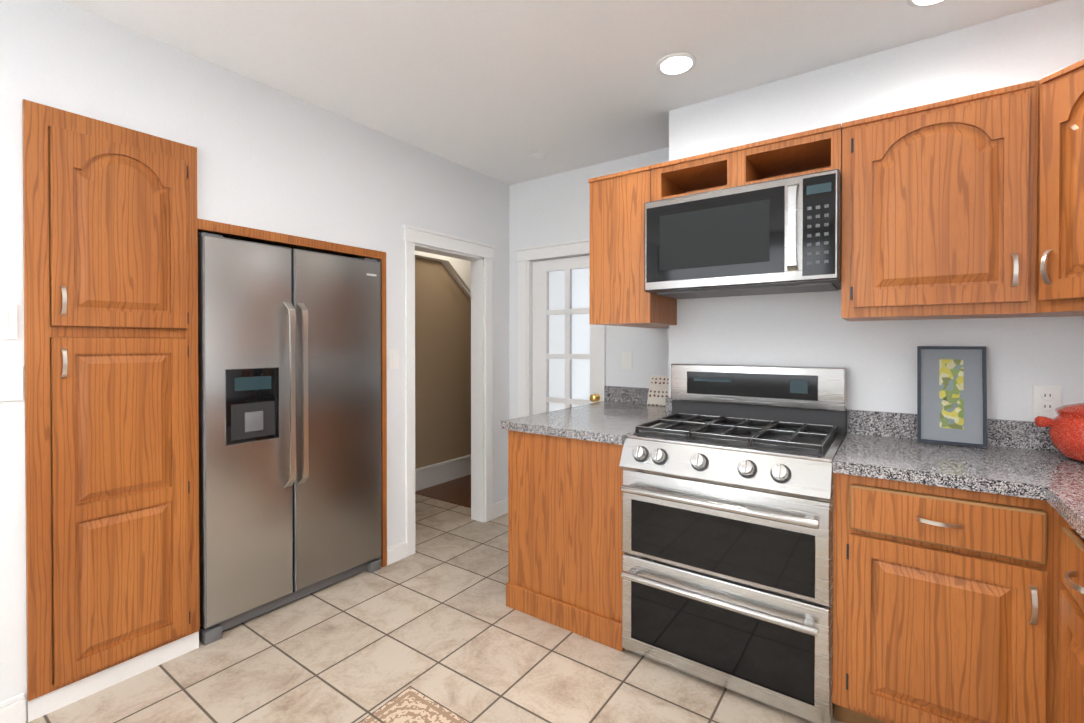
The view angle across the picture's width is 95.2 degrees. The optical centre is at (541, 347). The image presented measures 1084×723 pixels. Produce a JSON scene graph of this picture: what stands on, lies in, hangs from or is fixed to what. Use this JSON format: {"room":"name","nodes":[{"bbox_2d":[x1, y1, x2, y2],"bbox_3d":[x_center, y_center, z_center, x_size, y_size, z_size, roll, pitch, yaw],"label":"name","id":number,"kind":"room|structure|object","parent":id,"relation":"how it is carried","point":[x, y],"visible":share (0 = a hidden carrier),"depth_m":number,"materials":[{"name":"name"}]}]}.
{"room":"kitchen","nodes":[
{"label":"kitchen","id":0,"kind":"room"},
{"bbox_2d":[0,0,509,720],"bbox_3d":[-1.672,0.024,1.953,0.120,2.530,4.970,0,1,35],"label":"wall","id":1,"kind":"structure","parent":0,"point":[270,159],"depth_m":2.24,"materials":[{"name":"paint"}]},
{"bbox_2d":[0,304,17,339],"bbox_3d":[-1.804,-0.085,1.653,0.010,0.118,0.075,0,1,35],"label":"light switch","id":2,"kind":"object","parent":1,"relation":"attached to","point":[8,321],"visible":1,"depth_m":1.67,"materials":[{"name":"white plastic"}]},
{"bbox_2d":[0,366,23,401],"bbox_3d":[-1.810,0.123,1.647,0.010,0.118,0.120,0,1,35],"label":"light switch","id":3,"kind":"object","parent":1,"relation":"attached to","point":[11,384],"visible":1,"depth_m":1.67,"materials":[{"name":"white plastic"}]},
{"bbox_2d":[0,693,25,722],"bbox_3d":[-2.381,1.245,0.848,0.015,0.105,2.092,0,1,35],"label":"baseboard","id":4,"kind":"structure","parent":1,"relation":"attached to","point":[12,709],"depth_m":1.68,"materials":[{"name":"white wood"}]},
{"bbox_2d":[388,349,398,368],"bbox_3d":[-0.882,0.071,2.950,0.010,0.118,0.075,0,1,35],"label":"light switch","id":5,"kind":"object","parent":1,"relation":"attached to","point":[393,358],"visible":1,"depth_m":2.95,"materials":[{"name":"white plastic"}]},
{"bbox_2d":[387,540,406,564],"bbox_3d":[-0.872,1.228,2.969,0.015,0.105,0.141,0,1,35],"label":"baseboard","id":6,"kind":"structure","parent":1,"relation":"attached to","point":[396,552],"depth_m":2.97,"materials":[{"name":"white wood"}]},
{"bbox_2d":[403,224,494,556],"bbox_3d":[-0.645,0.267,3.373,0.150,2.022,0.823,0,1,35],"label":"door frame","id":7,"kind":"structure","parent":1,"relation":"attached to","point":[481,322],"depth_m":3.60,"materials":[{"name":"white wood"}]},
{"bbox_2d":[493,499,507,518],"bbox_3d":[-0.309,1.222,3.761,0.015,0.105,0.217,0,1,35],"label":"baseboard","id":8,"kind":"structure","parent":1,"relation":"attached to","point":[500,508],"depth_m":3.74,"materials":[{"name":"white wood"}]},
{"bbox_2d":[197,229,360,257],"bbox_3d":[-1.606,-0.566,2.792,0.750,0.024,0.971,0,1,35],"label":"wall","id":9,"kind":"structure","parent":0,"point":[281,244],"depth_m":2.67,"materials":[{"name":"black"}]},
{"bbox_2d":[26,494,843,722],"bbox_3d":[-0.231,1.319,1.920,4.780,0.060,6.570,0,1,35],"label":"floor","id":10,"kind":"structure","parent":0,"point":[434,628],"depth_m":1.99,"materials":[{"name":"tile"}]},
{"bbox_2d":[22,99,199,721],"bbox_3d":[-1.845,0.221,2.066,0.670,2.134,0.514,0,1,35],"label":"pantry","id":11,"kind":"object","parent":10,"relation":"on","point":[110,244],"visible":1,"depth_m":1.85,"materials":[{"name":"brown wood"}]},
{"bbox_2d":[197,218,386,644],"bbox_3d":[-1.485,0.365,2.718,0.862,1.836,0.964,0,1,35],"label":"fridge","id":12,"kind":"object","parent":10,"relation":"on","point":[289,381],"depth_m":2.40,"materials":[{"name":"grey metal"}]},
{"bbox_2d":[506,430,624,651],"bbox_3d":[0.395,0.844,2.716,0.637,0.878,1.090,0,1,35],"label":"base cabinet","id":13,"kind":"object","parent":10,"relation":"on","point":[565,552],"visible":0.67,"depth_m":2.26,"materials":[{"name":"brown wood"}]},
{"bbox_2d":[501,386,671,444],"bbox_3d":[0.384,0.335,2.718,0.663,0.139,1.099,0,1,35],"label":"countertop","id":14,"kind":"structure","parent":13,"relation":"on","point":[617,414],"depth_m":2.55,"materials":[{"name":"stone"}]},
{"bbox_2d":[647,375,668,405],"bbox_3d":[0.754,0.270,3.080,0.190,0.181,0.064,0,1,35],"label":"trivet","id":15,"kind":"object","parent":14,"relation":"on","point":[658,391],"visible":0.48,"depth_m":3.10,"materials":[{"name":"white ceramic"}]},
{"bbox_2d":[619,363,846,722],"bbox_3d":[0.811,0.688,2.088,0.760,1.200,0.716,0,1,35],"label":"stove","id":16,"kind":"object","parent":10,"relation":"on","point":[727,526],"visible":1,"depth_m":1.86,"materials":[{"name":"metal"}]},
{"bbox_2d":[832,473,1057,722],"bbox_3d":[1.353,0.852,1.735,0.529,0.878,0.667,0,1,35],"label":"base cabinet","id":17,"kind":"object","parent":10,"relation":"on","point":[945,604],"visible":1,"depth_m":1.48,"materials":[{"name":"brown wood"}]},
{"bbox_2d":[1057,513,1083,722],"bbox_3d":[1.283,0.860,0.699,0.657,0.878,1.200,0,1,35],"label":"base cabinet","id":18,"kind":"object","parent":10,"relation":"on","point":[1070,661],"visible":0.94,"depth_m":1.18,"materials":[{"name":"brown wood"}]},
{"bbox_2d":[833,409,1083,538],"bbox_3d":[1.266,0.348,1.085,1.136,0.139,1.817,0,1,35],"label":"countertop","id":19,"kind":"structure","parent":18,"relation":"on","point":[1026,459],"depth_m":1.62,"materials":[{"name":"stone"}]},
{"bbox_2d":[917,346,986,447],"bbox_3d":[1.569,0.184,1.901,0.205,0.374,0.062,0,1,35],"label":"picture frame","id":20,"kind":"object","parent":19,"relation":"on","point":[951,395],"visible":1,"depth_m":1.90,"materials":[{"name":"grey glass"}]},
{"bbox_2d":[1034,403,1083,462],"bbox_3d":[1.818,0.255,1.608,0.312,0.236,0.244,0,1,35],"label":"pot","id":21,"kind":"object","parent":19,"relation":"on","point":[1065,425],"visible":1,"depth_m":1.61,"materials":[{"name":"ceramic"}]},
{"bbox_2d":[415,474,470,507],"bbox_3d":[-0.321,1.264,4.726,0.879,0.006,1.600,0,1,35],"label":"hall floor","id":22,"kind":"structure","parent":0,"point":[457,491],"depth_m":4.34,"materials":[{"name":"brown wood"}]},
{"bbox_2d":[415,257,470,468],"bbox_3d":[-0.983,0.003,4.648,0.120,2.530,2.720,0,1,35],"label":"wall","id":23,"kind":"structure","parent":0,"point":[442,367],"depth_m":4.61,"materials":[{"name":"beige paint"}]},
{"bbox_2d":[415,458,470,490],"bbox_3d":[-0.960,1.184,4.567,0.019,0.170,2.598,0,1,35],"label":"baseboard","id":24,"kind":"structure","parent":23,"relation":"attached to","point":[424,479],"depth_m":4.60,"materials":[{"name":"white wood"}]},
{"bbox_2d":[415,454,470,472],"bbox_3d":[-0.957,1.084,4.564,0.027,0.030,2.598,0,1,35],"label":"cap","id":25,"kind":"object","parent":24,"relation":"on","point":[441,463],"visible":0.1,"depth_m":4.59,"materials":[{"name":"white wood"}]},
{"bbox_2d":[415,250,470,300],"bbox_3d":[-0.918,-0.461,4.524,0.124,1.599,2.598,0,1,35],"label":"wall","id":26,"kind":"structure","parent":0,"point":[459,270],"depth_m":4.65,"materials":[{"name":"white paint"}]},
{"bbox_2d":[61,0,1060,184],"bbox_3d":[-0.231,-1.281,1.900,4.780,0.080,6.570,0,1,35],"label":"ceiling","id":27,"kind":"structure","parent":0,"point":[501,90],"depth_m":2.09,"materials":[{"name":"paint"}]},
{"bbox_2d":[531,152,546,159],"bbox_3d":[-0.019,-1.240,3.216,0.100,0.021,0.100,0,1,35],"label":"smoke detector","id":28,"kind":"object","parent":27,"relation":"attached to","point":[538,155],"visible":0.98,"depth_m":3.19,"materials":[{"name":"white plastic"}]},
{"bbox_2d":[656,52,695,74],"bbox_3d":[0.588,-1.237,2.171,0.170,0.010,0.170,0,1,35],"label":"recessed light","id":29,"kind":"object","parent":27,"relation":"in","point":[676,63],"visible":1,"depth_m":2.16,"materials":[{"name":"white plastic"}]},
{"bbox_2d":[907,0,945,6],"bbox_3d":[1.368,-1.233,1.714,0.170,0.010,0.170,0,1,35],"label":"recessed light","id":30,"kind":"object","parent":27,"relation":"in","point":[919,3],"visible":1,"depth_m":1.77,"materials":[{"name":"white plastic"}]},
{"bbox_2d":[509,147,668,418],"bbox_3d":[0.377,0.012,3.472,1.460,2.530,0.120,0,1,35],"label":"wall","id":31,"kind":"structure","parent":0,"point":[560,207],"depth_m":3.53,"materials":[{"name":"paint"}]},
{"bbox_2d":[516,239,605,417],"bbox_3d":[0.120,0.265,3.561,0.772,2.022,0.029,0,1,35],"label":"door frame","id":32,"kind":"structure","parent":31,"relation":"attached to","point":[526,256],"depth_m":3.71,"materials":[{"name":"white wood"}]},
{"bbox_2d":[533,255,601,414],"bbox_3d":[0.169,0.311,3.553,0.613,1.906,0.103,0,1,35],"label":"door","id":33,"kind":"structure","parent":31,"relation":"in","point":[568,374],"depth_m":3.59,"materials":[{"name":"white wood"}]},
{"bbox_2d":[622,352,631,369],"bbox_3d":[0.558,0.089,3.260,0.075,0.118,0.010,0,1,35],"label":"light switch","id":34,"kind":"object","parent":31,"relation":"attached to","point":[626,360],"visible":1,"depth_m":3.26,"materials":[{"name":"white plastic"}]},
{"bbox_2d":[668,0,1083,432],"bbox_3d":[1.682,0.021,2.261,2.070,2.530,0.580,0,1,35],"label":"wall","id":35,"kind":"structure","parent":0,"point":[878,359],"depth_m":2.08,"materials":[{"name":"paint"}]},
{"bbox_2d":[588,166,676,327],"bbox_3d":[0.601,-0.482,2.729,0.329,0.730,0.812,0,1,35],"label":"upper cabinet","id":36,"kind":"object","parent":35,"relation":"attached to","point":[619,295],"visible":0.5,"depth_m":2.41,"materials":[{"name":"brown wood"}]},
{"bbox_2d":[644,169,841,298],"bbox_3d":[0.883,-0.450,2.181,0.760,0.414,0.463,0,1,35],"label":"microwave","id":37,"kind":"object","parent":35,"relation":"attached to","point":[781,236],"visible":1,"depth_m":2.00,"materials":[{"name":"metal"}]},
{"bbox_2d":[650,123,841,200],"bbox_3d":[0.915,-0.751,2.224,0.760,0.185,0.356,0,1,35],"label":"cubby","id":38,"kind":"object","parent":35,"relation":"attached to","point":[807,152],"visible":0.62,"depth_m":2.12,"materials":[{"name":"brown wood"}]},
{"bbox_2d":[841,81,1037,320],"bbox_3d":[1.431,-0.475,1.834,0.529,0.730,0.397,0,1,35],"label":"upper cabinet","id":39,"kind":"object","parent":35,"relation":"attached to","point":[939,209],"depth_m":1.68,"materials":[{"name":"brown wood"}]},
{"bbox_2d":[1033,385,1061,417],"bbox_3d":[1.829,0.197,1.793,0.075,0.118,0.008,0,1,35],"label":"electrical outlet","id":40,"kind":"object","parent":35,"relation":"attached to","point":[1047,400],"visible":0.94,"depth_m":1.79,"materials":[{"name":"white plastic"}]},
{"bbox_2d":[1015,59,1083,317],"bbox_3d":[1.831,-0.472,1.419,0.611,0.730,0.608,0,1,35],"label":"upper cabinet","id":41,"kind":"object","parent":35,"relation":"attached to","point":[1060,246],"visible":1,"depth_m":1.49,"materials":[{"name":"brown wood"}]}
]}

